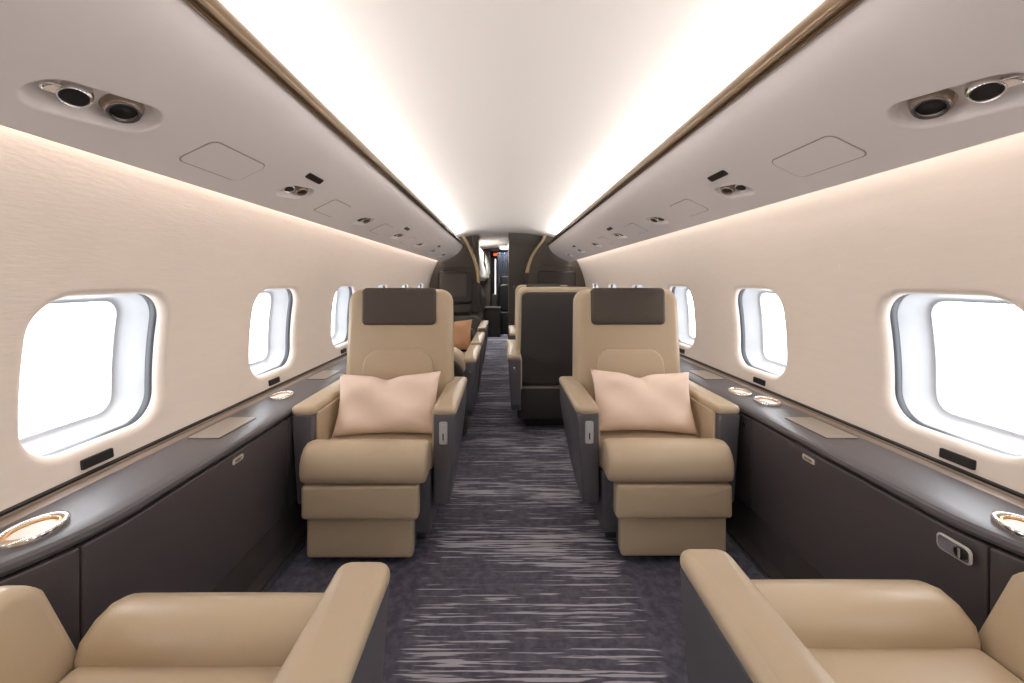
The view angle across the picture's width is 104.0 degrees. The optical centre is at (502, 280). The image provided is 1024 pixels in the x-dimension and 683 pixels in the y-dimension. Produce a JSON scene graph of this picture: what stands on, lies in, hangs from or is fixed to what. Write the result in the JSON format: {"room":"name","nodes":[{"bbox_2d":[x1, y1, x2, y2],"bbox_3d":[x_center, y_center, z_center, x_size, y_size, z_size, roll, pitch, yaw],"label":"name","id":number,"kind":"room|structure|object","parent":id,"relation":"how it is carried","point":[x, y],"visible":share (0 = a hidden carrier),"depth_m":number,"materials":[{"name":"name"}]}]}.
{"room":"aircraft cabin","nodes":[
{"label":"aircraft cabin","id":0,"kind":"room"},
{"bbox_2d":[0,125,437,510],"bbox_3d":[-1.083,0.105,1.841,0.253,1.050,9.118,0,0,0],"label":"wall","id":1,"kind":"structure","parent":0,"point":[74,221],"depth_m":1.33,"materials":[{"name":"fabric"}]},
{"bbox_2d":[0,548,78,650],"bbox_3d":[-1.034,0.780,-0.807,0.201,0.386,3.382,0,0,0],"label":"base cabinet","id":2,"kind":"object","parent":1,"relation":"attached to","point":[57,576],"visible":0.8,"depth_m":0.85,"materials":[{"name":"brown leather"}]},
{"bbox_2d":[19,294,156,455],"bbox_3d":[-1.246,0.251,1.182,0.140,0.432,0.388,0,0,0],"label":"window","id":3,"kind":"structure","parent":1,"relation":"in","point":[135,315],"depth_m":1.34,"materials":[{"name":"grey plastic"}]},
{"bbox_2d":[80,448,113,469],"bbox_3d":[-1.167,0.512,1.152,0.011,0.029,0.088,0,0,0],"label":"air vent","id":4,"kind":"object","parent":1,"relation":"in","point":[88,462],"visible":1,"depth_m":1.15,"materials":[{"name":"black plastic"}]},
{"bbox_2d":[29,420,286,642],"bbox_3d":[-1.023,0.780,1.292,0.224,0.386,0.812,0,0,0],"label":"side panel","id":5,"kind":"object","parent":1,"relation":"attached to","point":[191,536],"visible":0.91,"depth_m":1.19,"materials":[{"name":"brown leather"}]},
{"bbox_2d":[0,353,346,576],"bbox_3d":[-1.045,0.559,1.840,0.262,0.048,8.880,0,0,0],"label":"ledge","id":6,"kind":"object","parent":1,"relation":"attached to","point":[99,498],"visible":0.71,"depth_m":1.13,"materials":[{"name":"grey"}]},
{"bbox_2d":[0,511,70,550],"bbox_3d":[-1.028,0.543,0.875,0.097,0.013,0.123,0,0,0],"label":"cup holder","id":7,"kind":"object","parent":6,"relation":"on","point":[34,532],"visible":1,"depth_m":0.87,"materials":[{"name":"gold metal"}]},
{"bbox_2d":[187,417,255,438],"bbox_3d":[-1.045,0.548,1.500,0.116,0.003,0.216,0,0,0],"label":"tray","id":8,"kind":"object","parent":6,"relation":"on","point":[226,426],"visible":1,"depth_m":1.48,"materials":[{"name":"beige leather"}]},
{"bbox_2d":[269,391,293,400],"bbox_3d":[-1.050,0.543,1.900,0.097,0.013,0.123,0,0,0],"label":"cup holder","id":9,"kind":"object","parent":6,"relation":"on","point":[281,395],"visible":1,"depth_m":1.89,"materials":[{"name":"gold metal"}]},
{"bbox_2d":[307,370,340,378],"bbox_3d":[-1.045,0.548,2.340,0.116,0.003,0.216,0,0,0],"label":"tray","id":10,"kind":"object","parent":6,"relation":"on","point":[325,374],"visible":1,"depth_m":2.34,"materials":[{"name":"beige"}]},
{"bbox_2d":[249,289,292,375],"bbox_3d":[-1.246,0.251,2.072,0.140,0.432,0.388,0,0,0],"label":"window","id":11,"kind":"structure","parent":1,"relation":"in","point":[276,356],"depth_m":2.24,"materials":[{"name":"grey plastic"}]},
{"bbox_2d":[268,377,279,385],"bbox_3d":[-1.167,0.512,2.042,0.011,0.029,0.088,0,0,0],"label":"air vent","id":12,"kind":"object","parent":1,"relation":"in","point":[273,381],"visible":1,"depth_m":2.03,"materials":[{"name":"black plastic"}]},
{"bbox_2d":[283,414,296,508],"bbox_3d":[-1.024,0.780,2.500,0.223,0.386,1.597,0,0,0],"label":"base cabinet","id":13,"kind":"object","parent":1,"relation":"attached to","point":[291,473],"visible":0.14,"depth_m":1.72,"materials":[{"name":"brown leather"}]},
{"bbox_2d":[331,286,351,345],"bbox_3d":[-1.246,0.251,2.962,0.140,0.432,0.388,0,0,0],"label":"window","id":14,"kind":"structure","parent":1,"relation":"in","point":[343,294],"depth_m":3.13,"materials":[{"name":"grey plastic"}]},
{"bbox_2d":[210,500,306,591],"bbox_3d":[-0.948,1.070,1.840,0.055,0.220,8.880,0,0,0],"label":"baseboard","id":15,"kind":"structure","parent":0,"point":[257,566],"depth_m":1.58,"materials":[{"name":"wood"}]},
{"bbox_2d":[480,248,489,280],"bbox_3d":[-0.468,-0.375,7.985,0.250,0.750,2.600,0,0,2],"label":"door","id":16,"kind":"structure","parent":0,"point":[484,275],"depth_m":7.88,"materials":[{"name":"white"}]},
{"bbox_2d":[480,248,507,305],"bbox_3d":[0.070,0.130,9.350,2.200,2.100,0.100,0,0,0],"label":"wall","id":17,"kind":"structure","parent":0,"point":[485,284],"depth_m":9.30,"materials":[{"name":"brown leather"}]},
{"bbox_2d":[495,259,495,293],"bbox_3d":[-0.180,-0.045,9.440,0.030,0.950,0.020,0,0,0],"label":"light strip","id":18,"kind":"object","parent":17,"relation":"attached to","point":[495,259],"visible":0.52,"depth_m":9.43,"materials":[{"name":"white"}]},
{"bbox_2d":[490,251,507,305],"bbox_3d":[0.070,0.130,12.050,2.600,2.100,0.100,0,0,0],"label":"door frame","id":19,"kind":"structure","parent":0,"point":[492,257],"depth_m":12.00,"materials":[{"name":"black wood"}]},
{"bbox_2d":[429,236,585,320],"bbox_3d":[0.070,0.225,6.290,2.497,1.910,0.080,0,0,0],"label":"wall","id":20,"kind":"structure","parent":0,"point":[463,258],"depth_m":6.25,"materials":[{"name":"brown leather"}]},
{"bbox_2d":[438,271,471,313],"bbox_3d":[-0.745,0.185,6.205,0.540,0.670,0.090,0,0,0],"label":"screen","id":21,"kind":"object","parent":20,"relation":"attached to","point":[458,284],"visible":0.78,"depth_m":6.16,"materials":[{"name":"grey"}]},
{"bbox_2d":[438,267,473,267],"bbox_3d":[-0.730,-0.208,6.244,0.560,0.007,0.012,0,0,0],"label":"trim","id":22,"kind":"structure","parent":20,"relation":"attached to","point":[438,267],"depth_m":6.24,"materials":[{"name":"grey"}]},
{"bbox_2d":[462,236,479,282],"bbox_3d":[-0.512,-0.350,6.270,0.310,0.760,0.105,0,0,0],"label":"trim","id":23,"kind":"structure","parent":20,"relation":"attached to","point":[463,237],"depth_m":6.22,"materials":[{"name":"beige plastic"}]},
{"bbox_2d":[471,282,478,313],"bbox_3d":[-0.435,0.260,6.230,0.130,0.500,0.050,0,0,0],"label":"trim","id":24,"kind":"structure","parent":20,"relation":"attached to","point":[475,285],"depth_m":6.21,"materials":[{"name":"grey"}]},
{"bbox_2d":[525,275,528,284],"bbox_3d":[0.375,0.350,6.230,0.055,0.900,0.050,0,0,0],"label":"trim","id":25,"kind":"structure","parent":20,"relation":"attached to","point":[526,276],"depth_m":6.21,"materials":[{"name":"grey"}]},
{"bbox_2d":[525,235,546,272],"bbox_3d":[0.520,-0.430,6.270,0.342,0.600,0.105,0,0,0],"label":"trim","id":26,"kind":"structure","parent":20,"relation":"attached to","point":[544,236],"depth_m":6.22,"materials":[{"name":"beige"}]},
{"bbox_2d":[537,265,575,285],"bbox_3d":[0.830,0.055,6.210,0.600,0.610,0.080,0,0,0],"label":"screen","id":27,"kind":"object","parent":20,"relation":"attached to","point":[550,274],"visible":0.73,"depth_m":6.17,"materials":[{"name":"grey"}]},
{"bbox_2d":[260,334,771,682],"bbox_3d":[0.070,1.180,5.000,2.320,0.001,15.200,0,0,0],"label":"floor","id":28,"kind":"structure","parent":0,"point":[517,578],"depth_m":1.56,"materials":[{"name":"carpet"}]},
{"bbox_2d":[0,562,389,682],"bbox_3d":[-0.569,0.628,0.403,0.708,1.103,1.016,0,0,0],"label":"armchair","id":29,"kind":"object","parent":28,"relation":"on","point":[337,634],"visible":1,"depth_m":0.75,"materials":[{"name":"beige leather"}]},
{"bbox_2d":[59,666,280,682],"bbox_3d":[-0.569,0.772,0.537,0.500,0.112,0.465,0,0,0],"label":"seat cushion","id":30,"kind":"object","parent":29,"relation":"on","point":[67,674],"depth_m":0.74,"materials":[{"name":"beige leather"}]},
{"bbox_2d":[261,533,306,591],"bbox_3d":[-0.905,1.177,1.840,0.020,0.006,8.880,0,0,0],"label":"track","id":31,"kind":"object","parent":28,"relation":"on","point":[273,579],"visible":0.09,"depth_m":1.65,"materials":[{"name":"grey"}]},
{"bbox_2d":[292,288,466,556],"bbox_3d":[-0.560,0.609,1.957,0.718,1.143,0.724,0,0,0],"label":"armchair","id":32,"kind":"object","parent":28,"relation":"on","point":[372,494],"visible":0.79,"depth_m":1.72,"materials":[{"name":"beige leather"}]},
{"bbox_2d":[330,433,433,468],"bbox_3d":[-0.560,0.772,1.968,0.510,0.112,0.465,0,0,0],"label":"seat cushion","id":33,"kind":"object","parent":32,"relation":"on","point":[424,436],"depth_m":1.85,"materials":[{"name":"beige leather"}]},
{"bbox_2d":[331,371,440,437],"bbox_3d":[-0.553,0.588,1.920,0.509,0.285,0.210,0,0,0],"label":"throw cushion","id":34,"kind":"object","parent":32,"relation":"on","point":[405,403],"visible":0.98,"depth_m":1.86,"materials":[{"name":"fabric"}]},
{"bbox_2d":[454,345,480,435],"bbox_3d":[-0.545,0.824,3.094,0.718,0.713,0.659,0,0,0],"label":"armchair","id":35,"kind":"object","parent":28,"relation":"on","point":[466,365],"visible":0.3,"depth_m":2.82,"materials":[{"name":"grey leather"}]},
{"bbox_2d":[454,316,488,362],"bbox_3d":[-0.555,0.827,5.123,0.718,0.706,0.814,0,0,0],"label":"armchair","id":36,"kind":"object","parent":28,"relation":"on","point":[478,325],"visible":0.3,"depth_m":5.36,"materials":[{"name":"grey leather"}]},
{"bbox_2d":[461,328,484,388],"bbox_3d":[-0.545,0.827,3.913,0.718,0.706,0.714,0,0,0],"label":"armchair","id":37,"kind":"object","parent":28,"relation":"on","point":[477,338],"visible":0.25,"depth_m":3.81,"materials":[{"name":"grey leather"}]},
{"bbox_2d":[454,319,471,349],"bbox_3d":[-0.530,0.545,4.023,0.446,0.309,0.186,0,0,0],"label":"throw cushion","id":38,"kind":"object","parent":37,"relation":"on","point":[462,329],"visible":0.39,"depth_m":3.97,"materials":[{"name":"brown fabric"}]},
{"bbox_2d":[466,235,479,291],"bbox_3d":[-0.540,0.224,6.545,0.300,1.913,0.250,0,0,0],"label":"panel","id":39,"kind":"object","parent":28,"relation":"on","point":[474,241],"visible":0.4,"depth_m":6.42,"materials":[{"name":"brown leather"}]},
{"bbox_2d":[479,285,485,319],"bbox_3d":[-0.710,0.611,8.000,0.640,1.139,2.560,0,0,0],"label":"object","id":40,"kind":"structure","parent":28,"relation":"on","point":[482,299],"depth_m":7.61,"materials":[{"name":"black wood"}]},
{"bbox_2d":[485,306,500,336],"bbox_3d":[-0.217,0.868,8.620,0.335,0.625,0.480,0,0,0],"label":"base cabinet","id":41,"kind":"object","parent":28,"relation":"on","point":[492,313],"visible":0.88,"depth_m":8.40,"materials":[{"name":"black wood"}]},
{"bbox_2d":[491,294,496,305],"bbox_3d":[-0.198,0.740,9.140,0.125,0.880,0.280,0,0,0],"label":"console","id":42,"kind":"object","parent":28,"relation":"on","point":[493,296],"visible":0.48,"depth_m":9.00,"materials":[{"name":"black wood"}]},
{"bbox_2d":[498,275,507,333],"bbox_3d":[0.100,0.525,9.050,0.440,1.310,0.340,0,0,0],"label":"seat","id":43,"kind":"object","parent":28,"relation":"on","point":[503,287],"visible":0.44,"depth_m":8.88,"materials":[{"name":"black leather"}]},
{"bbox_2d":[508,233,542,339],"bbox_3d":[0.415,0.202,6.712,0.650,1.957,0.616,0,0,0],"label":"wall","id":44,"kind":"structure","parent":28,"relation":"on","point":[521,246],"depth_m":6.42,"materials":[{"name":"brown leather"}]},
{"bbox_2d":[508,284,566,339],"bbox_3d":[0.470,0.609,4.497,0.808,1.143,0.852,0,0,0],"label":"armchair","id":45,"kind":"object","parent":28,"relation":"on","point":[512,328],"visible":0.12,"depth_m":4.63,"materials":[{"name":"grey leather"}]},
{"bbox_2d":[506,286,591,425],"bbox_3d":[0.435,0.611,3.393,0.808,1.138,0.913,0,0,0],"label":"armchair","id":46,"kind":"object","parent":28,"relation":"on","point":[541,353],"visible":0.66,"depth_m":3.16,"materials":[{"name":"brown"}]},
{"bbox_2d":[559,288,739,555],"bbox_3d":[0.677,0.609,1.968,0.718,1.143,0.724,0,0,0],"label":"armchair","id":47,"kind":"object","parent":28,"relation":"on","point":[659,493],"visible":0.81,"depth_m":1.74,"materials":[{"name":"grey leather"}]},
{"bbox_2d":[590,369,698,435],"bbox_3d":[0.675,0.580,1.929,0.499,0.285,0.201,0,0,0],"label":"throw cushion","id":48,"kind":"object","parent":47,"relation":"on","point":[655,402],"visible":0.99,"depth_m":1.87,"materials":[{"name":"fabric"}]},
{"bbox_2d":[599,430,699,467],"bbox_3d":[0.677,0.772,1.980,0.510,0.112,0.465,0,0,0],"label":"seat cushion","id":49,"kind":"object","parent":47,"relation":"on","point":[604,435],"depth_m":1.87,"materials":[{"name":"beige leather"}]},
{"bbox_2d":[726,530,769,578],"bbox_3d":[1.045,1.177,1.840,0.020,0.006,8.880,0,0,0],"label":"track","id":50,"kind":"object","parent":28,"relation":"on","point":[728,534],"visible":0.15,"depth_m":1.71,"materials":[{"name":"grey"}]},
{"bbox_2d":[680,549,1023,682],"bbox_3d":[0.709,0.628,0.441,0.708,1.103,1.016,0,0,0],"label":"armchair","id":51,"kind":"object","parent":28,"relation":"on","point":[738,628],"visible":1,"depth_m":0.77,"materials":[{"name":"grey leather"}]},
{"bbox_2d":[807,648,1023,682],"bbox_3d":[0.709,0.772,0.576,0.500,0.112,0.465,0,0,0],"label":"seat cushion","id":52,"kind":"object","parent":51,"relation":"on","point":[843,665],"depth_m":0.75,"materials":[{"name":"beige leather"}]},
{"bbox_2d":[220,0,822,248],"bbox_3d":[0.040,-0.665,3.375,1.770,0.220,11.950,0,0,0],"label":"ceiling","id":53,"kind":"structure","parent":0,"point":[502,117],"depth_m":1.47,"materials":[{"name":"white"}]},
{"bbox_2d":[0,0,463,261],"bbox_3d":[-0.803,-0.450,1.800,0.417,0.309,8.800,0,0,0],"label":"panel","id":54,"kind":"object","parent":53,"relation":"attached to","point":[223,114],"depth_m":0.95,"materials":[{"name":"white plastic"}]},
{"bbox_2d":[37,79,144,123],"bbox_3d":[-0.834,-0.373,0.814,0.073,0.062,0.175,0,0,16],"label":"air vents","id":55,"kind":"object","parent":54,"relation":"attached to","point":[117,108],"visible":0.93,"depth_m":0.80,"materials":[{"name":"silver"}]},
{"bbox_2d":[283,186,307,195],"bbox_3d":[-0.833,-0.372,1.584,0.061,0.055,0.140,0,0,16],"label":"air vents","id":56,"kind":"object","parent":54,"relation":"attached to","point":[300,191],"visible":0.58,"depth_m":1.60,"materials":[{"name":"silver metal"}]},
{"bbox_2d":[357,218,370,222],"bbox_3d":[-0.833,-0.372,2.354,0.061,0.055,0.140,0,0,16],"label":"air vents","id":57,"kind":"object","parent":54,"relation":"attached to","point":[364,220],"visible":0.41,"depth_m":2.37,"materials":[{"name":"silver"}]},
{"bbox_2d":[547,0,1023,261],"bbox_3d":[0.913,-0.450,1.800,0.477,0.309,8.800,0,0,0],"label":"panel","id":58,"kind":"object","parent":53,"relation":"attached to","point":[825,106],"depth_m":0.99,"materials":[{"name":"white plastic"}]},
{"bbox_2d":[650,217,664,222],"bbox_3d":[0.913,-0.372,2.332,0.061,0.055,0.140,0,0,-16],"label":"air vents","id":59,"kind":"object","parent":58,"relation":"attached to","point":[653,219],"visible":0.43,"depth_m":2.35,"materials":[{"name":"silver metal"}]},
{"bbox_2d":[720,184,746,194],"bbox_3d":[0.913,-0.372,1.562,0.061,0.055,0.140,0,0,-16],"label":"air vents","id":60,"kind":"object","parent":58,"relation":"attached to","point":[730,189],"visible":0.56,"depth_m":1.57,"materials":[{"name":"silver metal"}]},
{"bbox_2d":[907,73,1023,118],"bbox_3d":[0.914,-0.373,0.792,0.073,0.062,0.175,0,0,-16],"label":"air vents","id":61,"kind":"object","parent":58,"relation":"attached to","point":[935,104],"visible":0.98,"depth_m":0.77,"materials":[{"name":"silver metal"}]},
{"bbox_2d":[726,494,825,578],"bbox_3d":[1.087,1.070,1.840,0.055,0.220,8.880,0,0,0],"label":"baseboard","id":62,"kind":"structure","parent":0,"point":[776,557],"depth_m":1.63,"materials":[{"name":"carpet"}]},
{"bbox_2d":[576,132,1023,493],"bbox_3d":[1.223,0.105,1.841,0.253,1.050,9.118,0,0,0],"label":"wall","id":63,"kind":"structure","parent":0,"point":[837,259],"depth_m":1.44,"materials":[{"name":"fabric"}]},
{"bbox_2d":[672,286,694,345],"bbox_3d":[1.386,0.251,2.962,0.140,0.432,0.388,0,0,0],"label":"window","id":64,"kind":"structure","parent":63,"relation":"in","point":[681,293],"depth_m":3.13,"materials":[{"name":"grey plastic"}]},
{"bbox_2d":[734,411,755,508],"bbox_3d":[1.163,0.780,2.500,0.223,0.386,1.597,0,0,0],"label":"lower cabinet","id":65,"kind":"object","parent":63,"relation":"attached to","point":[743,481],"visible":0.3,"depth_m":1.75,"materials":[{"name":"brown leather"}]},
{"bbox_2d":[753,377,765,385],"bbox_3d":[1.307,0.512,2.042,0.011,0.029,0.088,0,0,0],"label":"air vent","id":66,"kind":"object","parent":63,"relation":"in","point":[762,382],"visible":1,"depth_m":2.03,"materials":[{"name":"black plastic"}]},
{"bbox_2d":[738,289,785,375],"bbox_3d":[1.386,0.251,2.072,0.140,0.432,0.388,0,0,0],"label":"window","id":67,"kind":"structure","parent":63,"relation":"in","point":[749,300],"depth_m":2.24,"materials":[{"name":"grey plastic"}]},
{"bbox_2d":[680,354,1023,556],"bbox_3d":[1.185,0.559,1.840,0.262,0.048,8.880,0,0,0],"label":"ledge","id":68,"kind":"object","parent":63,"relation":"attached to","point":[964,500],"visible":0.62,"depth_m":1.18,"materials":[{"name":"grey"}]},
{"bbox_2d":[688,370,723,378],"bbox_3d":[1.185,0.548,2.340,0.116,0.003,0.216,0,0,0],"label":"tray","id":69,"kind":"object","parent":68,"relation":"on","point":[704,374],"visible":1,"depth_m":2.34,"materials":[{"name":"beige"}]},
{"bbox_2d":[728,387,751,396],"bbox_3d":[1.160,0.543,1.960,0.097,0.013,0.123,0,0,0],"label":"cup holder","id":70,"kind":"object","parent":68,"relation":"on","point":[733,390],"visible":1,"depth_m":1.95,"materials":[{"name":"silver metal"}]},
{"bbox_2d":[753,396,780,406],"bbox_3d":[1.195,0.543,1.810,0.097,0.013,0.123,0,0,0],"label":"cup holder","id":71,"kind":"object","parent":68,"relation":"on","point":[768,401],"visible":1,"depth_m":1.80,"materials":[{"name":"silver metal"}]},
{"bbox_2d":[785,417,858,438],"bbox_3d":[1.185,0.548,1.500,0.116,0.003,0.216,0,0,0],"label":"tray","id":72,"kind":"object","parent":68,"relation":"on","point":[827,431],"visible":1,"depth_m":1.48,"materials":[{"name":"beige"}]},
{"bbox_2d":[990,511,1023,538],"bbox_3d":[1.155,0.543,0.875,0.097,0.013,0.123,0,0,0],"label":"cup holder","id":73,"kind":"object","parent":68,"relation":"on","point":[1016,527],"visible":1,"depth_m":0.90,"materials":[{"name":"silver metal"}]},
{"bbox_2d":[752,420,1023,632],"bbox_3d":[1.160,0.780,1.292,0.230,0.386,0.812,0,0,0],"label":"side panel","id":74,"kind":"object","parent":63,"relation":"attached to","point":[845,525],"visible":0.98,"depth_m":1.20,"materials":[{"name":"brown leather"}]},
{"bbox_2d":[890,294,1023,455],"bbox_3d":[1.386,0.251,1.182,0.140,0.432,0.388,0,0,0],"label":"window","id":75,"kind":"structure","parent":63,"relation":"in","point":[912,318],"depth_m":1.34,"materials":[{"name":"grey plastic"}]},
{"bbox_2d":[939,448,976,469],"bbox_3d":[1.307,0.512,1.152,0.011,0.029,0.088,0,0,0],"label":"air vent","id":76,"kind":"object","parent":63,"relation":"in","point":[964,461],"visible":1,"depth_m":1.15,"materials":[{"name":"black plastic"}]},
{"bbox_2d":[990,548,1023,611],"bbox_3d":[1.175,0.780,-0.807,0.201,0.386,3.382,0,0,0],"label":"lower cabinet","id":77,"kind":"object","parent":63,"relation":"attached to","point":[1004,564],"visible":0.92,"depth_m":0.87,"materials":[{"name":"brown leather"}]},
{"bbox_3d":[0.070,0.130,9.170,2.320,2.100,5.660,0,0,0],"label":"wall","id":78,"kind":"structure","parent":0,"visible":0},
{"bbox_2d":[498,252,507,310],"bbox_3d":[0.170,0.095,9.620,0.600,1.570,0.040,0,0,0],"label":"curtain","id":79,"kind":"object","parent":78,"relation":"hanging from","point":[502,256],"visible":0.17,"depth_m":9.63,"materials":[{"name":"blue fabric"}]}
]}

